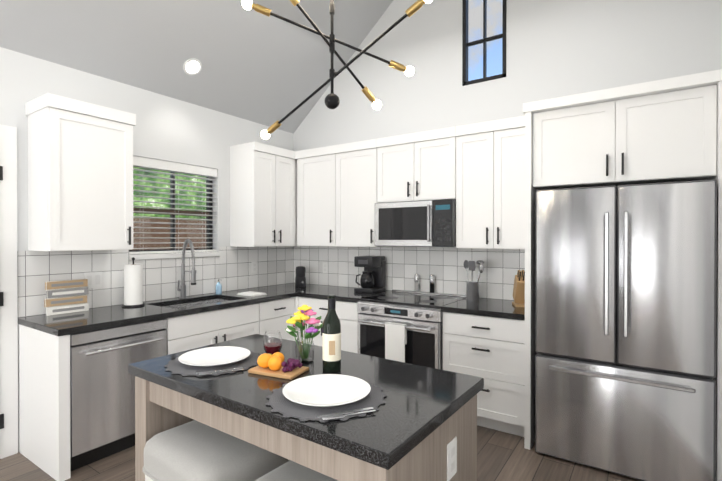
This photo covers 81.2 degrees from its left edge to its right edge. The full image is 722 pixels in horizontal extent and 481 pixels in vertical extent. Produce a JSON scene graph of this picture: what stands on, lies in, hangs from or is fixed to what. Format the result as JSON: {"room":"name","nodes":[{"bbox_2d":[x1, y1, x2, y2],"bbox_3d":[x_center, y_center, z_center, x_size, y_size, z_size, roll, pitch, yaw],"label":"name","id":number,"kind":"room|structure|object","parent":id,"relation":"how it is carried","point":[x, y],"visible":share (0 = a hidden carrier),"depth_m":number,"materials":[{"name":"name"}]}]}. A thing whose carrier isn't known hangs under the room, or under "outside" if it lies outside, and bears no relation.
{"room":"kitchen","nodes":[
{"label":"kitchen","id":0,"kind":"room"},
{"bbox_2d":[0,425,641,480],"bbox_3d":[-0.971,1.450,1.262,4.135,0.100,6.600,0,0,34],"label":"floor","id":1,"kind":"structure","parent":0,"point":[503,456],"depth_m":2.58,"materials":[{"name":"brown wood"}]},
{"bbox_2d":[70,319,166,470],"bbox_3d":[-1.766,0.971,2.878,0.662,0.840,0.602,0,0,34],"label":"dishwasher","id":2,"kind":"object","parent":1,"relation":"on","point":[102,403],"visible":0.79,"depth_m":2.64,"materials":[{"name":"grey metal"}]},
{"bbox_2d":[166,303,258,354],"bbox_3d":[-1.371,0.966,3.493,0.661,0.843,0.850,0,0,34],"label":"base cabinet","id":3,"kind":"object","parent":1,"relation":"on","point":[191,331],"visible":0.33,"depth_m":3.27,"materials":[{"name":"white wood"}]},
{"bbox_2d":[143,420,288,480],"bbox_3d":[-0.566,1.077,1.656,0.472,0.643,0.404,0,0,38],"label":"stool","id":4,"kind":"object","parent":1,"relation":"on","point":[194,450],"visible":0.6,"depth_m":1.53,"materials":[{"name":"grey fabric"}]},
{"bbox_2d":[259,297,294,340],"bbox_3d":[-1.007,0.963,4.031,0.661,0.843,0.446,0,0,34],"label":"base cabinet","id":5,"kind":"object","parent":1,"relation":"on","point":[275,314],"visible":0.29,"depth_m":3.86,"materials":[{"name":"white wood"}]},
{"bbox_2d":[255,460,337,480],"bbox_3d":[-0.102,1.079,1.329,0.472,0.643,0.404,0,0,37],"label":"stool","id":6,"kind":"object","parent":1,"relation":"on","point":[290,470],"visible":0.27,"depth_m":1.37,"materials":[{"name":"grey fabric"}]},
{"bbox_2d":[295,297,298,340],"bbox_3d":[-0.704,0.961,4.489,0.648,0.844,0.648,0,0,34],"label":"base cabinet","id":7,"kind":"object","parent":1,"relation":"on","point":[296,298],"depth_m":4.06,"materials":[{"name":"white wood"}]},
{"bbox_2d":[18,283,333,335],"bbox_3d":[-1.253,0.619,3.667,0.660,0.234,2.623,0,0,34],"label":"countertop","id":8,"kind":"structure","parent":7,"relation":"on","point":[93,319],"depth_m":3.04,"materials":[{"name":"black stone"}]},
{"bbox_2d":[44,279,88,315],"bbox_3d":[-2.046,0.391,2.934,0.022,0.229,0.265,0,0,34],"label":"decorative sign","id":9,"kind":"object","parent":8,"relation":"on","point":[63,303],"visible":1,"depth_m":2.92,"materials":[{"name":"white"}]},
{"bbox_2d":[122,257,144,306],"bbox_3d":[-1.761,0.317,3.258,0.156,0.374,0.156,0,0,34],"label":"paper towel","id":10,"kind":"object","parent":8,"relation":"on","point":[133,284],"visible":1,"depth_m":3.21,"materials":[{"name":"white paper"}]},
{"bbox_2d":[177,239,196,297],"bbox_3d":[-1.505,0.245,3.625,0.206,0.515,0.099,0,0,34],"label":"faucet","id":11,"kind":"object","parent":8,"relation":"on","point":[182,289],"visible":1,"depth_m":3.65,"materials":[{"name":"silver metal"}]},
{"bbox_2d":[216,279,221,293],"bbox_3d":[-1.333,0.430,3.954,0.064,0.140,0.056,0,0,34],"label":"soap bottle","id":12,"kind":"object","parent":8,"relation":"on","point":[218,288],"visible":1,"depth_m":3.93,"materials":[{"name":"blue plastic"}]},
{"bbox_2d":[237,291,266,296],"bbox_3d":[-1.004,0.491,3.876,0.220,0.019,0.170,0,0,34],"label":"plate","id":13,"kind":"object","parent":8,"relation":"on","point":[251,293],"visible":1,"depth_m":3.83,"materials":[{"name":"white ceramic"}]},
{"bbox_2d":[295,266,305,286],"bbox_3d":[-0.650,0.388,4.566,0.132,0.218,0.120,0,0,34],"label":"coffee grinder","id":14,"kind":"object","parent":8,"relation":"on","point":[300,279],"visible":1,"depth_m":4.52,"materials":[{"name":"grey plastic"}]},
{"bbox_2d":[298,286,391,302],"bbox_3d":[-0.132,0.519,4.106,0.702,0.040,0.638,0,0,34],"label":"countertop","id":15,"kind":"structure","parent":7,"relation":"on","point":[346,294],"depth_m":3.97,"materials":[{"name":"black stone"}]},
{"bbox_2d":[354,256,385,292],"bbox_3d":[0.087,0.327,4.122,0.210,0.345,0.258,0,0,34],"label":"coffee maker","id":16,"kind":"object","parent":15,"relation":"on","point":[373,278],"visible":1,"depth_m":4.06,"materials":[{"name":"grey plastic"}]},
{"bbox_2d":[135,378,476,480],"bbox_3d":[-0.253,0.976,1.664,1.224,0.844,0.646,0,0,35],"label":"kitchen island","id":17,"kind":"object","parent":1,"relation":"on","point":[157,411],"depth_m":1.40,"materials":[{"name":"brown wood"}]},
{"bbox_2d":[128,334,483,473],"bbox_3d":[-0.253,0.534,1.661,1.264,0.040,0.686,0,0,35],"label":"island countertop","id":18,"kind":"structure","parent":17,"relation":"on","point":[419,399],"depth_m":1.40,"materials":[{"name":"black stone"}]},
{"bbox_2d":[164,350,259,376],"bbox_3d":[-0.615,0.509,1.780,0.398,0.006,0.398,0,0,34],"label":"placemat","id":19,"kind":"object","parent":18,"relation":"on","point":[175,366],"visible":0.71,"depth_m":1.69,"materials":[{"name":"grey fabric"}]},
{"bbox_2d":[178,346,250,366],"bbox_3d":[-0.615,0.495,1.780,0.288,0.022,0.288,0,0,34],"label":"plate","id":20,"kind":"object","parent":19,"relation":"on","point":[214,356],"visible":1,"depth_m":1.80,"materials":[{"name":"white ceramic"}]},
{"bbox_2d":[196,367,243,374],"bbox_3d":[-0.543,0.505,1.626,0.175,0.004,0.034,0,0,-21],"label":"cutlery","id":21,"kind":"object","parent":19,"relation":"on","point":[219,371],"visible":1,"depth_m":1.62,"materials":[{"name":"silver metal"}]},
{"bbox_2d":[263,330,281,354],"bbox_3d":[-0.398,0.462,1.901,0.084,0.100,0.084,0,0,34],"label":"wine glass","id":22,"kind":"object","parent":18,"relation":"on","point":[272,342],"visible":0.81,"depth_m":1.87,"materials":[{"name":"red"}]},
{"bbox_2d":[248,352,308,379],"bbox_3d":[-0.321,0.478,1.647,0.200,0.070,0.130,0,0,24],"label":"board","id":23,"kind":"object","parent":18,"relation":"on","point":[275,365],"visible":1,"depth_m":1.61,"materials":[{"name":"brown"}]},
{"bbox_2d":[285,305,322,362],"bbox_3d":[-0.237,0.393,1.791,0.174,0.240,0.161,0,0,34],"label":"flower vase","id":24,"kind":"object","parent":18,"relation":"on","point":[304,347],"visible":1,"depth_m":1.76,"materials":[{"name":"clear glass"}]},
{"bbox_2d":[266,382,386,421],"bbox_3d":[-0.112,0.512,1.387,0.398,0.006,0.398,0,0,34],"label":"placemat","id":25,"kind":"object","parent":18,"relation":"on","point":[279,401],"visible":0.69,"depth_m":1.29,"materials":[{"name":"grey fabric"}]},
{"bbox_2d":[283,374,370,406],"bbox_3d":[-0.112,0.497,1.387,0.288,0.022,0.288,0,0,34],"label":"plate","id":26,"kind":"object","parent":25,"relation":"on","point":[324,390],"visible":1,"depth_m":1.40,"materials":[{"name":"white ceramic"}]},
{"bbox_2d":[317,407,375,420],"bbox_3d":[-0.040,0.508,1.233,0.175,0.004,0.034,0,0,-21],"label":"cutlery","id":27,"kind":"object","parent":25,"relation":"on","point":[333,416],"visible":1,"depth_m":1.23,"materials":[{"name":"silver metal"}]},
{"bbox_2d":[322,295,340,372],"bbox_3d":[-0.116,0.364,1.666,0.074,0.298,0.074,0,0,34],"label":"wine bottle","id":28,"kind":"object","parent":18,"relation":"on","point":[331,345],"visible":1,"depth_m":1.64,"materials":[{"name":"black"}]},
{"bbox_2d":[447,437,456,480],"bbox_3d":[0.297,0.712,1.373,0.006,0.120,0.072,0,0,35],"label":"outlet","id":29,"kind":"object","parent":17,"relation":"attached to","point":[451,458],"visible":1,"depth_m":1.36,"materials":[{"name":"white plastic"}]},
{"bbox_2d":[298,297,358,352],"bbox_3d":[-0.144,0.963,4.102,0.710,0.843,0.661,0,0,34],"label":"base cabinet","id":30,"kind":"object","parent":1,"relation":"on","point":[347,313],"visible":0.27,"depth_m":3.76,"materials":[{"name":"white wood"}]},
{"bbox_2d":[357,289,465,369],"bbox_3d":[0.440,0.934,3.643,0.759,0.905,0.710,0,0,34],"label":"range","id":31,"kind":"object","parent":1,"relation":"on","point":[405,326],"visible":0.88,"depth_m":3.36,"materials":[{"name":"grey metal"}]},
{"bbox_2d":[414,274,419,290],"bbox_3d":[0.529,0.396,3.981,0.048,0.166,0.048,0,0,34],"label":"shaker","id":32,"kind":"object","parent":31,"relation":"on","point":[416,278],"visible":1,"depth_m":3.96,"materials":[{"name":"silver glass"}]},
{"bbox_2d":[429,274,434,292],"bbox_3d":[0.657,0.397,3.894,0.048,0.166,0.048,0,0,34],"label":"shaker","id":33,"kind":"object","parent":31,"relation":"on","point":[431,279],"visible":0.94,"depth_m":3.88,"materials":[{"name":"black"}]},
{"bbox_2d":[443,312,524,436],"bbox_3d":[1.043,0.967,3.298,0.615,0.843,0.661,0,0,34],"label":"base cabinet","id":34,"kind":"object","parent":1,"relation":"on","point":[490,351],"visible":0.67,"depth_m":3.02,"materials":[{"name":"white wood"}]},
{"bbox_2d":[523,69,721,480],"bbox_3d":[1.729,0.239,2.799,1.093,2.305,0.710,0,0,34],"label":"tall cabinet","id":35,"kind":"object","parent":1,"relation":"on","point":[664,130],"visible":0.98,"depth_m":2.53,"materials":[{"name":"white"}]},
{"bbox_2d":[535,180,716,480],"bbox_3d":[1.688,0.533,2.751,0.904,1.718,0.773,0,0,34],"label":"fridge","id":36,"kind":"object","parent":1,"relation":"on","point":[625,327],"visible":1,"depth_m":2.44,"materials":[{"name":"grey metal"}]},
{"bbox_2d":[242,0,431,138],"bbox_3d":[-0.112,-1.807,1.968,0.882,2.553,0.391,0,0,8],"label":"chandelier","id":37,"kind":"object","parent":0,"point":[332,100],"visible":1,"depth_m":1.97,"materials":[{"name":"black metal"}]},
{"bbox_2d":[0,0,721,292],"bbox_3d":[-0.992,-0.991,1.262,4.185,4.782,6.600,0,0,34],"label":"wall","id":38,"kind":"structure","parent":0,"point":[254,77],"depth_m":3.50,"materials":[{"name":"white paint"}]},
{"bbox_2d":[0,124,17,458],"bbox_3d":[-2.492,0.329,2.322,0.115,2.130,0.990,0,0,34],"label":"closet door","id":39,"kind":"structure","parent":38,"relation":"in","point":[8,317],"depth_m":2.71,"materials":[{"name":"white wood"}]},
{"bbox_2d":[25,93,135,250],"bbox_3d":[-1.922,-0.424,2.922,0.381,0.980,0.544,0,0,34],"label":"upper cabinet","id":40,"kind":"object","parent":38,"relation":"attached to","point":[80,175],"visible":1,"depth_m":2.78,"materials":[{"name":"white wood"}]},
{"bbox_2d":[17,246,293,317],"bbox_3d":[-1.523,0.282,3.847,0.008,0.438,2.608,0,0,34],"label":"backsplash","id":41,"kind":"structure","parent":38,"relation":"attached to","point":[230,268],"depth_m":3.50,"materials":[{"name":"tile"}]},
{"bbox_2d":[84,271,101,287],"bbox_3d":[-1.994,0.295,3.138,0.007,0.120,0.120,0,0,34],"label":"electrical outlet","id":42,"kind":"object","parent":41,"relation":"attached to","point":[94,279],"visible":0.77,"depth_m":3.14,"materials":[{"name":"white plastic"}]},
{"bbox_2d":[252,262,256,272],"bbox_3d":[-1.120,0.280,4.427,0.007,0.115,0.075,0,0,34],"label":"electrical outlet","id":43,"kind":"object","parent":41,"relation":"attached to","point":[254,267],"visible":1,"depth_m":4.42,"materials":[{"name":"white plastic"}]},
{"bbox_2d":[129,156,219,259],"bbox_3d":[-1.657,-0.267,3.743,0.153,0.842,0.853,0,0,34],"label":"window blind","id":44,"kind":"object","parent":38,"relation":"in","point":[208,174],"depth_m":3.74,"materials":[{"name":"white"}]},
{"bbox_2d":[183,58,201,74],"bbox_3d":[-1.415,-1.458,3.539,0.123,0.105,0.156,0,0,34],"label":"recessed light","id":45,"kind":"object","parent":38,"relation":"in","point":[192,66],"visible":1,"depth_m":3.53,"materials":[{"name":"white plastic"}]},
{"bbox_2d":[230,141,296,246],"bbox_3d":[-0.887,-0.440,4.449,0.381,0.995,0.908,0,0,34],"label":"upper cabinet","id":46,"kind":"object","parent":38,"relation":"attached to","point":[263,195],"visible":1,"depth_m":4.14,"materials":[{"name":"white wood"}]},
{"bbox_2d":[295,139,393,246],"bbox_3d":[-0.183,-0.439,4.290,1.006,0.995,0.381,0,0,34],"label":"upper cabinet","id":47,"kind":"object","parent":38,"relation":"attached to","point":[336,193],"visible":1,"depth_m":4.13,"materials":[{"name":"white wood"}]},
{"bbox_2d":[294,246,524,300],"bbox_3d":[0.345,0.280,4.161,2.748,0.438,0.008,0,0,34],"label":"backsplash","id":48,"kind":"structure","parent":38,"relation":"attached to","point":[444,266],"depth_m":3.99,"materials":[{"name":"tile"}]},
{"bbox_2d":[323,262,327,272],"bbox_3d":[-0.396,0.301,4.653,0.075,0.120,0.007,0,0,34],"label":"electrical outlet","id":49,"kind":"object","parent":48,"relation":"attached to","point":[325,267],"visible":1,"depth_m":4.65,"materials":[{"name":"white plastic"}]},
{"bbox_2d":[376,126,455,202],"bbox_3d":[0.549,-0.640,3.792,0.758,0.588,0.381,0,0,34],"label":"upper cabinet","id":50,"kind":"object","parent":38,"relation":"attached to","point":[418,166],"visible":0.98,"depth_m":3.64,"materials":[{"name":"white wood"}]},
{"bbox_2d":[375,199,455,246],"bbox_3d":[0.534,-0.145,3.771,0.752,0.390,0.438,0,0,34],"label":"microwave","id":51,"kind":"object","parent":50,"relation":"attached to","point":[427,223],"visible":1,"depth_m":3.59,"materials":[{"name":"grey metal"}]},
{"bbox_2d":[462,0,506,85],"bbox_3d":[1.085,-1.948,3.688,0.385,1.130,0.064,0,0,34],"label":"window","id":52,"kind":"structure","parent":38,"relation":"in","point":[466,44],"depth_m":3.69,"materials":[{"name":"black"}]},
{"bbox_2d":[455,116,524,248],"bbox_3d":[1.120,-0.434,3.406,0.618,0.995,0.381,0,0,34],"label":"upper cabinet","id":53,"kind":"object","parent":38,"relation":"attached to","point":[490,184],"visible":0.9,"depth_m":3.29,"materials":[{"name":"white wood"}]},
{"bbox_2d":[442,298,524,319],"bbox_3d":[1.050,0.524,3.306,0.619,0.040,0.635,0,0,34],"label":"countertop","id":54,"kind":"structure","parent":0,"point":[498,308],"depth_m":3.15,"materials":[{"name":"black stone"}]},
{"bbox_2d":[463,260,484,301],"bbox_3d":[0.943,0.333,3.521,0.188,0.340,0.127,0,0,34],"label":"utensil crock","id":55,"kind":"object","parent":54,"relation":"on","point":[472,291],"visible":1,"depth_m":3.47,"materials":[{"name":"metal"}]},
{"bbox_2d":[512,270,524,306],"bbox_3d":[1.224,0.362,3.222,0.090,0.284,0.228,0,0,9],"label":"knife block","id":56,"kind":"object","parent":54,"relation":"on","point":[519,291],"visible":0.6,"depth_m":3.19,"materials":[{"name":"brown wood"}]},
{"label":"outside","id":57,"kind":"structure","parent":0,"visible":0},
{"bbox_2d":[131,167,204,249],"bbox_3d":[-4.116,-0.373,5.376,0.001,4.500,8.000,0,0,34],"label":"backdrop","id":58,"kind":"structure","parent":57,"point":[198,238],"depth_m":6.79,"materials":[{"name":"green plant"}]}
]}

